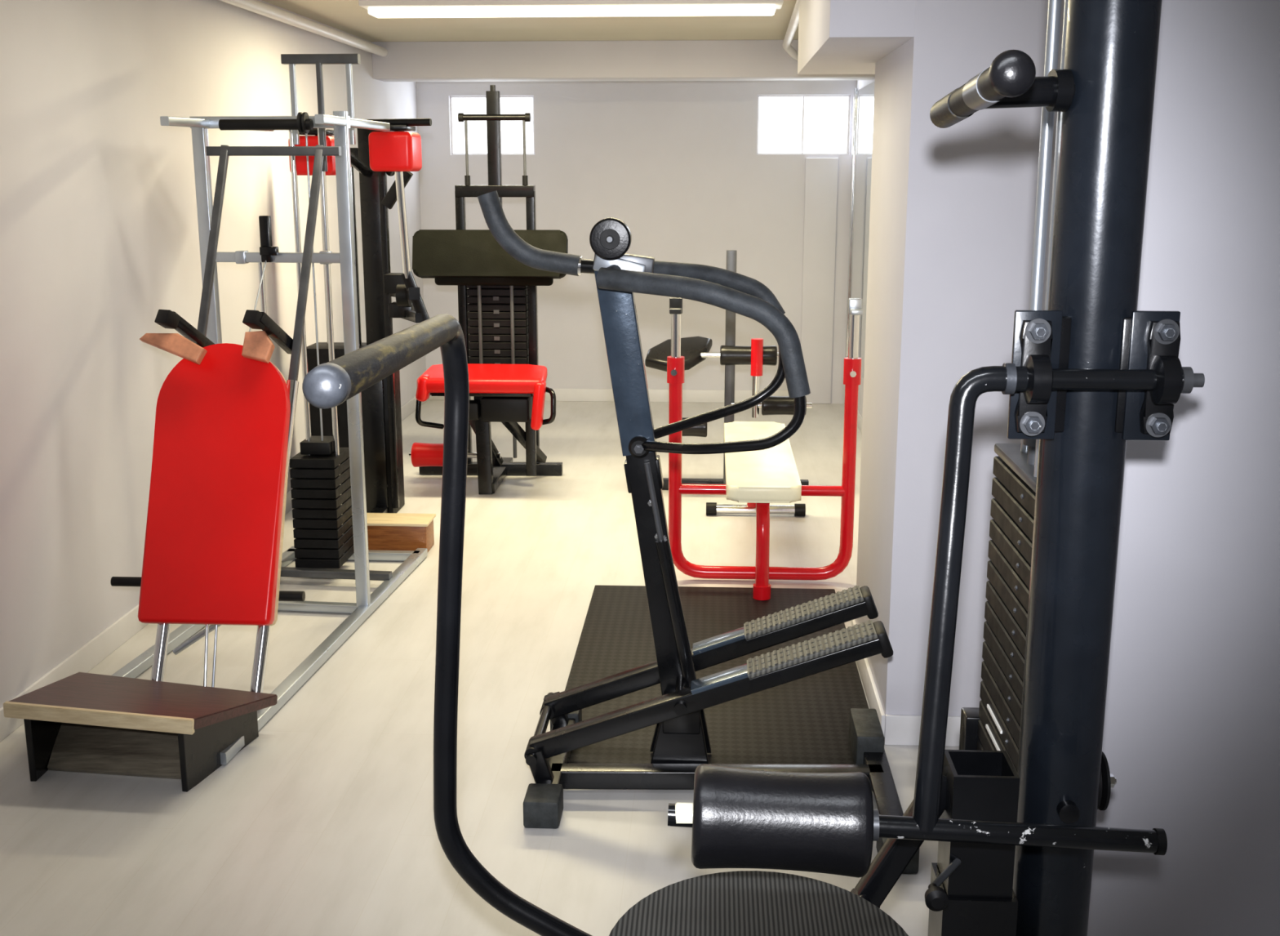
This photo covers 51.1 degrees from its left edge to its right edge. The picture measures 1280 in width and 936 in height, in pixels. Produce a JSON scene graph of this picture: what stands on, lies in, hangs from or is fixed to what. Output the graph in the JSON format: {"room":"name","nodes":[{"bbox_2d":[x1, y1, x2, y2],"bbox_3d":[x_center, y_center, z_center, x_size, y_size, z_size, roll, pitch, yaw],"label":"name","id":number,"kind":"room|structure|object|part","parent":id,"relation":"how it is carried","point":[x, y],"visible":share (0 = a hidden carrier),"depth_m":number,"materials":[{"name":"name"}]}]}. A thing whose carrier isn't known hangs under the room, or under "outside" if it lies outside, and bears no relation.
{"room":"gym","nodes":[
{"label":"gym","id":0,"kind":"room"},
{"bbox_2d":[0,0,426,707],"bbox_3d":[-1.901,-0.451,4.006,0.150,2.350,11.000,1,12,3],"label":"wall","id":1,"kind":"structure","parent":0,"point":[99,224],"depth_m":4.55,"materials":[{"name":"paint"}]},
{"bbox_2d":[0,395,428,741],"bbox_3d":[-1.820,0.653,4.246,0.012,0.090,11.000,1,12,3],"label":"baseboard","id":2,"kind":"structure","parent":1,"relation":"attached to","point":[95,651],"depth_m":4.43,"materials":[{"name":"paint"}]},
{"bbox_2d":[218,0,387,57],"bbox_3d":[-1.772,-1.474,3.465,0.052,0.052,9.200,1,12,3],"label":"ceiling pipe","id":3,"kind":"object","parent":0,"point":[254,6],"depth_m":6.37,"materials":[{"name":"white metal"}]},
{"bbox_2d":[0,400,959,935],"bbox_3d":[0.045,0.761,4.243,4.040,0.120,11.450,1,12,3],"label":"floor","id":4,"kind":"structure","parent":0,"point":[323,824],"depth_m":3.63,"materials":[{"name":"plastic"}]},
{"bbox_2d":[3,53,427,791],"bbox_3d":[-1.296,-0.376,4.413,0.666,2.027,2.254,2,13,7],"label":"machine","id":5,"kind":"object","parent":4,"relation":"on","point":[214,556],"visible":1,"depth_m":4.14,"materials":[{"name":"metal"}]},
{"bbox_3d":[-1.550,0.357,4.196,0.210,0.030,0.030,1,12,3],"label":"handle","id":6,"kind":"part","parent":5,"relation":"part of","materials":[{"name":"black plastic"}]},
{"bbox_3d":[-1.432,0.649,3.730,0.660,0.148,0.488,3,13,13],"label":"footboard","id":7,"kind":"part","parent":5,"relation":"part of","materials":[{"name":"brown wood"}]},
{"bbox_3d":[-1.415,-0.425,4.210,0.035,0.147,0.176,7,14,30],"label":"yoke arm","id":8,"kind":"part","parent":5,"relation":"part of","materials":[{"name":"black metal"}]},
{"bbox_3d":[-1.363,0.516,4.170,0.185,0.127,0.020,-2,13,-10],"label":"stay rod","id":9,"kind":"part","parent":5,"relation":"part of","materials":[{"name":"metal"}]},
{"bbox_3d":[-1.585,0.551,4.810,0.045,0.035,1.875,2,13,7],"label":"rail","id":10,"kind":"part","parent":5,"relation":"part of","materials":[{"name":"metal"}]},
{"bbox_3d":[-1.306,-0.799,4.675,0.035,0.160,0.030,1,12,3],"label":"latch plate","id":11,"kind":"part","parent":5,"relation":"part of","materials":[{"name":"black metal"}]},
{"bbox_3d":[-1.427,-0.201,5.163,0.020,1.240,0.020,1,12,3],"label":"guide rod","id":12,"kind":"part","parent":5,"relation":"part of","materials":[{"name":"silver metal"}]},
{"bbox_3d":[-1.140,-0.422,4.196,0.035,0.147,0.176,6,14,24],"label":"yoke arm","id":13,"kind":"part","parent":5,"relation":"part of","materials":[{"name":"black metal"}]},
{"bbox_3d":[-1.099,0.402,4.201,0.090,0.032,0.032,1,12,3],"label":"handle","id":14,"kind":"part","parent":5,"relation":"part of","materials":[{"name":"black plastic"}]},
{"bbox_3d":[-1.304,-1.374,5.051,0.022,0.300,0.020,1,12,3],"label":"tower post","id":15,"kind":"part","parent":5,"relation":"part of","materials":[{"name":"metal"}]},
{"bbox_3d":[-1.319,-0.466,5.252,0.022,1.720,0.022,1,12,3],"label":"guide rod","id":16,"kind":"part","parent":5,"relation":"part of","materials":[{"name":"silver metal"}]},
{"bbox_3d":[-1.275,0.513,4.984,0.541,0.030,0.040,2,13,7],"label":"rail","id":17,"kind":"part","parent":5,"relation":"part of","materials":[{"name":"metal"}]},
{"bbox_3d":[-1.043,0.578,4.689,0.170,0.035,2.063,1,12,3],"label":"rail","id":18,"kind":"part","parent":5,"relation":"part of","materials":[{"name":"metal"}]},
{"bbox_3d":[-1.209,-0.465,5.247,0.022,1.720,0.022,1,12,3],"label":"guide rod","id":19,"kind":"part","parent":5,"relation":"part of","materials":[{"name":"silver metal"}]},
{"bbox_3d":[-1.089,-1.371,5.039,0.022,0.300,0.020,1,12,3],"label":"tower post","id":20,"kind":"part","parent":5,"relation":"part of","materials":[{"name":"metal"}]},
{"bbox_3d":[-1.208,0.367,5.646,0.560,0.035,0.045,1,12,3],"label":"rail","id":21,"kind":"part","parent":5,"relation":"part of","materials":[{"name":"metal"}]},
{"bbox_2d":[288,118,435,551],"bbox_3d":[-1.208,-0.581,5.861,0.542,1.802,1.260,-3,13,-13],"label":"machine","id":22,"kind":"object","parent":4,"relation":"on","point":[378,154],"visible":0.62,"depth_m":6.06,"materials":[{"name":"metal"}]},
{"bbox_3d":[-1.274,-1.317,5.256,0.130,0.020,0.160,1,12,3],"label":"pad plate","id":23,"kind":"part","parent":22,"relation":"part of","materials":[{"name":"silver metal"}]},
{"bbox_3d":[-1.462,-0.993,6.221,0.024,0.850,0.024,1,12,3],"label":"guide rod","id":24,"kind":"part","parent":22,"relation":"part of","materials":[{"name":"silver metal"}]},
{"bbox_3d":[-1.251,-1.331,5.642,0.044,0.203,0.730,1,13,3],"label":"lever","id":25,"kind":"part","parent":22,"relation":"part of","materials":[{"name":"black metal"}]},
{"bbox_3d":[-1.322,-0.991,6.213,0.024,0.850,0.024,1,12,3],"label":"guide rod","id":26,"kind":"part","parent":22,"relation":"part of","materials":[{"name":"silver metal"}]},
{"bbox_3d":[-1.275,-0.166,6.255,0.170,0.780,0.020,1,12,3],"label":"shroud plate","id":27,"kind":"part","parent":22,"relation":"part of","materials":[{"name":"black metal"}]},
{"bbox_3d":[-1.020,-1.340,5.634,0.084,0.223,0.758,-3,13,-12],"label":"lever","id":28,"kind":"part","parent":22,"relation":"part of","materials":[{"name":"black metal"}]},
{"bbox_3d":[-0.956,-1.324,5.217,0.130,0.020,0.160,1,12,3],"label":"pad plate","id":29,"kind":"part","parent":22,"relation":"part of","materials":[{"name":"metal"}]},
{"bbox_3d":[-0.947,-0.970,5.356,0.032,0.423,0.073,4,13,17],"label":"push rod","id":30,"kind":"part","parent":22,"relation":"part of","materials":[{"name":"silver metal"}]},
{"bbox_3d":[-1.002,-0.747,5.691,0.045,0.090,0.633,-4,13,-17],"label":"link arm","id":31,"kind":"part","parent":22,"relation":"part of","materials":[{"name":"black metal"}]},
{"bbox_2d":[408,84,568,493],"bbox_3d":[-0.798,-0.908,6.818,0.825,2.033,0.800,1,12,3],"label":"machine","id":32,"kind":"object","parent":4,"relation":"on","point":[507,381],"visible":0.91,"depth_m":6.92,"materials":[{"name":"black metal"}]},
{"bbox_3d":[-1.064,-0.395,6.598,0.076,0.130,0.100,1,12,3],"label":"seat","id":33,"kind":"part","parent":32,"relation":"part of","materials":[{"name":"red leather"}]},
{"bbox_3d":[-1.053,-0.287,6.708,0.038,0.205,0.180,10,16,39],"label":"handle","id":34,"kind":"part","parent":32,"relation":"part of","materials":[{"name":"black metal"}]},
{"bbox_3d":[-0.937,-0.717,7.125,0.045,1.480,0.050,1,12,3],"label":"post","id":35,"kind":"part","parent":32,"relation":"part of","materials":[{"name":"black metal"}]},
{"bbox_3d":[-0.893,-1.639,6.897,0.014,0.300,0.014,1,12,3],"label":"hanger rod","id":36,"kind":"part","parent":32,"relation":"part of","materials":[{"name":"grey metal"}]},
{"bbox_3d":[-0.841,-0.545,7.090,0.020,1.000,0.020,1,12,3],"label":"guide rod","id":37,"kind":"part","parent":32,"relation":"part of","materials":[{"name":"grey metal"}]},
{"bbox_3d":[-0.791,-0.139,6.783,0.090,0.547,0.100,1,12,3],"label":"leg","id":38,"kind":"part","parent":32,"relation":"part of","materials":[{"name":"black metal"}]},
{"bbox_3d":[-0.752,-1.583,6.923,0.065,0.700,0.050,1,12,3],"label":"tower post","id":39,"kind":"part","parent":32,"relation":"part of","materials":[{"name":"black metal"}]},
{"bbox_3d":[-0.671,-0.543,7.082,0.020,1.000,0.020,1,12,3],"label":"guide rod","id":40,"kind":"part","parent":32,"relation":"part of","materials":[{"name":"grey metal"}]},
{"bbox_3d":[-0.593,-1.636,6.882,0.014,0.300,0.014,1,12,3],"label":"hanger rod","id":41,"kind":"part","parent":32,"relation":"part of","materials":[{"name":"grey metal"}]},
{"bbox_3d":[-0.564,-0.179,6.915,0.050,0.440,0.050,1,12,3],"label":"seat arm post","id":42,"kind":"part","parent":32,"relation":"part of","materials":[{"name":"black metal"}]},
{"bbox_3d":[-0.567,-0.712,7.105,0.045,1.480,0.050,1,12,3],"label":"post","id":43,"kind":"part","parent":32,"relation":"part of","materials":[{"name":"black metal"}]},
{"bbox_3d":[-0.499,-0.310,6.585,0.070,0.239,0.120,1,12,3],"label":"seat","id":44,"kind":"part","parent":32,"relation":"part of","materials":[{"name":"red plastic"}]},
{"bbox_3d":[-0.469,-0.299,6.670,0.054,0.206,0.169,-7,14,-30],"label":"handle","id":45,"kind":"part","parent":32,"relation":"part of","materials":[{"name":"black metal"}]},
{"bbox_2d":[477,191,919,872],"bbox_3d":[0.124,0.097,3.371,1.094,1.553,0.805,1,12,3],"label":"machine","id":46,"kind":"object","parent":4,"relation":"on","point":[680,743],"visible":1,"depth_m":3.45,"materials":[{"name":"black metal"}]},
{"bbox_3d":[-0.257,0.774,3.458,0.073,0.109,0.035,1,12,3],"label":"pivot post","id":47,"kind":"part","parent":46,"relation":"part of","materials":[{"name":"black metal"}]},
{"bbox_3d":[-0.237,0.694,3.818,0.073,0.109,0.035,1,12,3],"label":"pivot post","id":48,"kind":"part","parent":46,"relation":"part of","materials":[{"name":"black metal"}]},
{"bbox_3d":[-0.073,-0.569,3.325,0.102,0.102,0.050,1,12,3],"label":"round knob","id":49,"kind":"part","parent":46,"relation":"part of","materials":[{"name":"black plastic"}]},
{"bbox_3d":[-0.052,-0.504,3.363,0.134,0.072,0.020,1,12,3],"label":"head plate","id":50,"kind":"part","parent":46,"relation":"part of","materials":[{"name":"metal"}]},
{"bbox_3d":[0.040,0.108,3.478,0.060,0.249,0.016,1,12,3],"label":"piston rod","id":51,"kind":"part","parent":46,"relation":"part of","materials":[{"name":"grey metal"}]},
{"bbox_3d":[0.203,-0.252,3.567,0.405,0.327,0.072,-5,13,-21],"label":"rail","id":52,"kind":"part","parent":46,"relation":"part of","materials":[{"name":"black metal"}]},
{"bbox_3d":[0.187,-0.112,3.310,0.446,0.194,0.085,7,14,27],"label":"rail","id":53,"kind":"part","parent":46,"relation":"part of","materials":[{"name":"black metal"}]},
{"bbox_2d":[564,584,868,764],"bbox_3d":[0.246,0.651,4.433,0.938,0.012,1.670,1,12,3],"label":"rubber mat","id":54,"kind":"object","parent":4,"relation":"on","point":[806,719],"visible":0.55,"depth_m":4.20,"materials":[{"name":"black rubber"}]},
{"bbox_2d":[644,249,812,488],"bbox_3d":[0.445,-0.468,6.696,0.830,1.220,0.306,1,12,3],"label":"exercise machine","id":55,"kind":"object","parent":4,"relation":"on","point":[695,349],"visible":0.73,"depth_m":6.64,"materials":[{"name":"grey metal"}]},
{"bbox_3d":[0.578,-0.391,6.672,0.036,0.280,0.036,1,12,3],"label":"chrome stem","id":56,"kind":"part","parent":55,"relation":"part of","materials":[{"name":"silver metal"}]},
{"bbox_3d":[0.574,-0.544,6.576,0.060,0.180,0.060,1,12,3],"label":"red lever","id":57,"kind":"part","parent":55,"relation":"part of","materials":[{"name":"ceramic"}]},
{"bbox_2d":[302,0,1204,935],"bbox_3d":[0.195,0.091,1.719,1.374,2.280,0.669,-7,14,-27],"label":"machine","id":58,"kind":"object","parent":4,"relation":"on","point":[1011,811],"visible":1,"depth_m":1.76,"materials":[{"name":"metal"}]},
{"bbox_3d":[0.066,0.370,1.765,0.736,1.145,0.251,1,12,3],"label":"press arm","id":59,"kind":"part","parent":58,"relation":"part of","materials":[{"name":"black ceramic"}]},
{"bbox_2d":[675,801,693,822],"bbox_3d":[0.057,0.449,1.737,0.024,0.030,0.030,1,12,3],"label":"washer","id":60,"kind":"object","parent":58,"relation":"in","point":[683,810],"depth_m":1.72,"materials":[{"name":"plastic"}]},
{"bbox_3d":[0.387,0.559,1.754,0.030,0.030,0.040,1,12,3],"label":"adjust knob","id":61,"kind":"part","parent":58,"relation":"part of","materials":[{"name":"black plastic"}]},
{"bbox_3d":[0.409,0.165,1.732,0.194,0.587,0.082,-11,17,-41],"label":"swing arm","id":62,"kind":"part","parent":58,"relation":"part of","materials":[{"name":"black metal"}]},
{"bbox_3d":[0.472,0.799,1.941,0.088,0.800,0.088,1,12,3],"label":"square post","id":63,"kind":"part","parent":58,"relation":"part of","materials":[{"name":"black metal"}]},
{"bbox_3d":[0.410,-0.434,1.474,0.051,0.051,0.041,1,12,3],"label":"grip knob","id":64,"kind":"part","parent":58,"relation":"part of","materials":[{"name":"black plastic"}]},
{"bbox_3d":[0.617,0.003,2.059,0.075,0.016,0.340,1,12,3],"label":"stack plate","id":65,"kind":"part","parent":58,"relation":"part of","materials":[{"name":"grey metal"}]},
{"bbox_3d":[0.488,-0.474,1.689,0.120,0.042,0.037,-3,13,-11],"label":"grip stem","id":66,"kind":"part","parent":58,"relation":"part of","materials":[{"name":"black metal"}]},
{"bbox_2d":[1019,411,1044,435],"bbox_3d":[0.507,-0.057,1.730,0.032,0.032,0.003,1,12,3],"label":"washer","id":67,"kind":"object","parent":58,"relation":"in","point":[1026,418],"depth_m":1.73,"materials":[{"name":"grey metal"}]},
{"bbox_3d":[0.512,-0.120,1.737,0.060,0.168,0.008,1,12,3],"label":"bearing plate","id":68,"kind":"part","parent":58,"relation":"part of","materials":[{"name":"metal"}]},
{"bbox_2d":[1025,318,1051,343],"bbox_3d":[0.507,-0.174,1.704,0.032,0.032,0.003,1,12,3],"label":"washer","id":69,"kind":"object","parent":58,"relation":"in","point":[1032,326],"depth_m":1.70,"materials":[{"name":"grey metal"}]},
{"bbox_3d":[0.622,0.008,2.162,0.019,2.150,0.019,1,12,3],"label":"guide rod","id":70,"kind":"part","parent":58,"relation":"part of","materials":[{"name":"metal"}]},
{"bbox_3d":[0.592,0.046,1.988,0.019,2.150,0.019,1,12,3],"label":"guide rod","id":71,"kind":"part","parent":58,"relation":"part of","materials":[{"name":"metal"}]},
{"bbox_3d":[0.660,-0.118,1.729,0.060,0.168,0.008,1,12,3],"label":"bearing plate","id":72,"kind":"part","parent":58,"relation":"part of","materials":[{"name":"metal"}]},
{"bbox_2d":[1145,412,1171,436],"bbox_3d":[0.666,-0.055,1.722,0.032,0.032,0.003,1,12,3],"label":"washer","id":73,"kind":"object","parent":58,"relation":"in","point":[1153,420],"depth_m":1.72,"materials":[{"name":"grey metal"}]},
{"bbox_2d":[1153,319,1179,344],"bbox_3d":[0.666,-0.172,1.696,0.032,0.032,0.003,1,12,3],"label":"washer","id":74,"kind":"object","parent":58,"relation":"in","point":[1160,327],"depth_m":1.69,"materials":[{"name":"grey metal"}]},
{"bbox_2d":[666,297,862,599],"bbox_3d":[0.500,-0.184,5.619,0.748,1.129,1.370,1,12,3],"label":"weight bench","id":75,"kind":"object","parent":4,"relation":"on","point":[758,478],"visible":0.91,"depth_m":5.24,"materials":[{"name":"red metal"}]},
{"bbox_3d":[0.139,-0.517,5.160,0.038,0.220,0.038,1,12,3],"label":"chrome post","id":76,"kind":"part","parent":75,"relation":"part of","materials":[{"name":"silver metal"}]},
{"bbox_2d":[669,297,682,314],"bbox_3d":[0.136,-0.613,5.085,0.050,0.060,0.095,1,12,3],"label":"cap","id":77,"kind":"object","parent":75,"relation":"on","point":[675,303],"depth_m":5.10,"materials":[{"name":"grey metal"}]},
{"bbox_3d":[0.467,0.282,5.110,0.052,0.355,0.144,1,12,3],"label":"leg","id":78,"kind":"part","parent":75,"relation":"part of","materials":[{"name":"red metal"}]},
{"bbox_3d":[0.818,-0.509,5.124,0.038,0.220,0.038,1,12,3],"label":"chrome post","id":79,"kind":"part","parent":75,"relation":"part of","materials":[{"name":"silver metal"}]},
{"bbox_2d":[848,297,862,315],"bbox_3d":[0.815,-0.606,5.049,0.050,0.060,0.095,1,12,3],"label":"cap","id":80,"kind":"object","parent":75,"relation":"on","point":[855,304],"depth_m":5.06,"materials":[{"name":"metal"}]},
{"bbox_2d":[855,0,1064,715],"bbox_3d":[1.394,-0.441,3.959,1.345,2.350,0.840,1,12,3],"label":"wall pier","id":81,"kind":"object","parent":4,"relation":"on","point":[952,218],"visible":0.32,"depth_m":3.60,"materials":[{"name":"paint"}]},
{"bbox_2d":[851,618,885,737],"bbox_3d":[0.716,0.656,4.234,0.012,0.090,0.850,1,12,3],"label":"baseboard","id":82,"kind":"object","parent":81,"relation":"attached to","point":[868,680],"depth_m":4.09,"materials":[{"name":"paint"}]},
{"bbox_2d":[884,714,960,746],"bbox_3d":[1.296,0.753,3.792,1.195,0.090,0.012,1,12,3],"label":"baseboard","id":83,"kind":"structure","parent":81,"relation":"attached to","point":[900,729],"depth_m":3.81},
{"bbox_2d":[261,0,798,41],"bbox_3d":[0.045,-1.651,3.709,4.040,0.120,11.450,1,12,3],"label":"ceiling","id":84,"kind":"structure","parent":0,"point":[345,15],"depth_m":7.14,"materials":[{"name":"paint"}]},
{"bbox_2d":[358,0,783,17],"bbox_3d":[-0.303,-2.047,5.944,1.860,0.073,0.220,1,12,3],"label":"ceiling light","id":85,"kind":"object","parent":84,"relation":"attached to","point":[376,8],"depth_m":5.87,"materials":[{"name":"white plastic"}]},
{"bbox_2d":[371,40,875,81],"bbox_3d":[-0.093,-2.438,8.030,2.990,0.210,0.300,1,12,3],"label":"beam","id":86,"kind":"structure","parent":84,"relation":"attached to","point":[677,60],"depth_m":7.90,"materials":[{"name":"paint"}]},
{"bbox_2d":[416,80,857,403],"bbox_3d":[-0.030,-1.641,9.383,3.290,2.350,0.200,1,12,3],"label":"wall","id":87,"kind":"structure","parent":0,"point":[677,162],"depth_m":9.23,"materials":[{"name":"paint"}]},
{"bbox_2d":[449,95,534,155],"bbox_3d":[-1.013,-2.356,9.220,0.583,0.395,0.025,1,12,3],"label":"window","id":88,"kind":"structure","parent":87,"relation":"in","point":[501,96],"depth_m":9.22,"materials":[{"name":"glass"}]},
{"bbox_3d":[-1.298,-2.358,9.230,0.012,0.371,0.015,1,12,3],"label":"stile","id":89,"kind":"part","parent":88,"relation":"part of","materials":[{"name":"white"}]},
{"bbox_3d":[-1.012,-2.357,9.227,0.583,0.395,0.010,1,12,3],"label":"pane","id":90,"kind":"part","parent":88,"relation":"part of","materials":[{"name":"glass"}]},
{"bbox_3d":[-1.013,-2.167,9.257,0.583,0.012,0.015,1,12,3],"label":"bottom rail","id":91,"kind":"part","parent":88,"relation":"part of","materials":[{"name":"white"}]},
{"bbox_3d":[-0.728,-2.351,9.200,0.012,0.371,0.015,1,12,3],"label":"stile","id":92,"kind":"part","parent":88,"relation":"part of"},
{"bbox_2d":[428,388,788,402],"bbox_3d":[-0.195,-0.517,9.532,2.648,0.090,0.012,1,12,3],"label":"baseboard","id":93,"kind":"structure","parent":87,"relation":"attached to","point":[562,394],"depth_m":9.51,"materials":[{"name":"paint"}]},
{"bbox_2d":[756,94,850,155],"bbox_3d":[1.109,-2.331,9.108,0.626,0.395,0.025,1,12,3],"label":"window","id":94,"kind":"structure","parent":87,"relation":"in","point":[762,95],"depth_m":9.11,"materials":[{"name":"glass"}]},
{"bbox_3d":[0.802,-2.333,9.119,0.012,0.371,0.015,1,12,3],"label":"stile","id":95,"kind":"part","parent":94,"relation":"part of","materials":[{"name":"white"}]},
{"bbox_3d":[1.109,-2.143,9.144,0.626,0.012,0.015,1,12,3],"label":"bottom rail","id":96,"kind":"part","parent":94,"relation":"part of","materials":[{"name":"white"}]},
{"bbox_3d":[1.109,-2.330,9.105,0.010,0.371,0.010,1,12,3],"label":"mullion","id":97,"kind":"part","parent":94,"relation":"part of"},
{"bbox_3d":[1.109,-2.332,9.115,0.626,0.395,0.010,1,12,3],"label":"pane","id":98,"kind":"part","parent":94,"relation":"part of","materials":[{"name":"glass"}]},
{"bbox_3d":[1.415,-2.326,9.087,0.012,0.371,0.015,1,12,3],"label":"stile","id":99,"kind":"part","parent":94,"relation":"part of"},
{"bbox_2d":[800,157,838,403],"bbox_3d":[1.237,-1.280,9.279,0.220,1.690,0.020,1,12,3],"label":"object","id":100,"kind":"structure","parent":87,"relation":"attached to","point":[821,173],"depth_m":9.26,"materials":[{"name":"paint"}]},
{"bbox_2d":[782,0,799,60],"bbox_3d":[0.784,-2.074,6.247,0.221,0.094,3.262,1,12,3],"label":"ceiling pipe","id":101,"kind":"object","parent":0,"point":[793,23],"depth_m":6.77,"materials":[{"name":"white metal"}]},
{"bbox_2d":[797,0,915,74],"bbox_3d":[0.851,-1.446,4.024,0.660,0.415,1.338,1,12,3],"label":"beam","id":102,"kind":"structure","parent":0,"point":[836,37],"depth_m":3.57,"materials":[{"name":"paint"}]},
{"bbox_2d":[857,78,875,417],"bbox_3d":[1.398,-1.067,6.789,0.150,2.350,4.950,1,12,3],"label":"wall","id":103,"kind":"structure","parent":0,"point":[860,83],"depth_m":8.54,"materials":[{"name":"paint"}]},
{"bbox_2d":[844,80,875,377],"bbox_3d":[1.400,-1.494,8.437,0.028,1.810,1.396,1,12,3],"label":"mirror","id":104,"kind":"object","parent":103,"relation":"attached to","point":[864,98],"visible":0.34,"depth_m":8.54,"materials":[{"name":"clear glass"}]},
{"bbox_2d":[857,410,862,433],"bbox_3d":[1.315,0.042,7.008,0.012,0.090,4.890,1,12,3],"label":"baseboard","id":105,"kind":"structure","parent":103,"relation":"attached to","point":[860,417],"depth_m":8.47,"materials":[{"name":"paint"}]},
{"bbox_2d":[1087,0,1279,935],"bbox_3d":[1.286,-0.081,2.332,1.080,2.350,0.120,1,12,3],"label":"wall partition","id":106,"kind":"structure","parent":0,"point":[1191,744],"depth_m":2.33,"materials":[{"name":"paint"}]}
]}

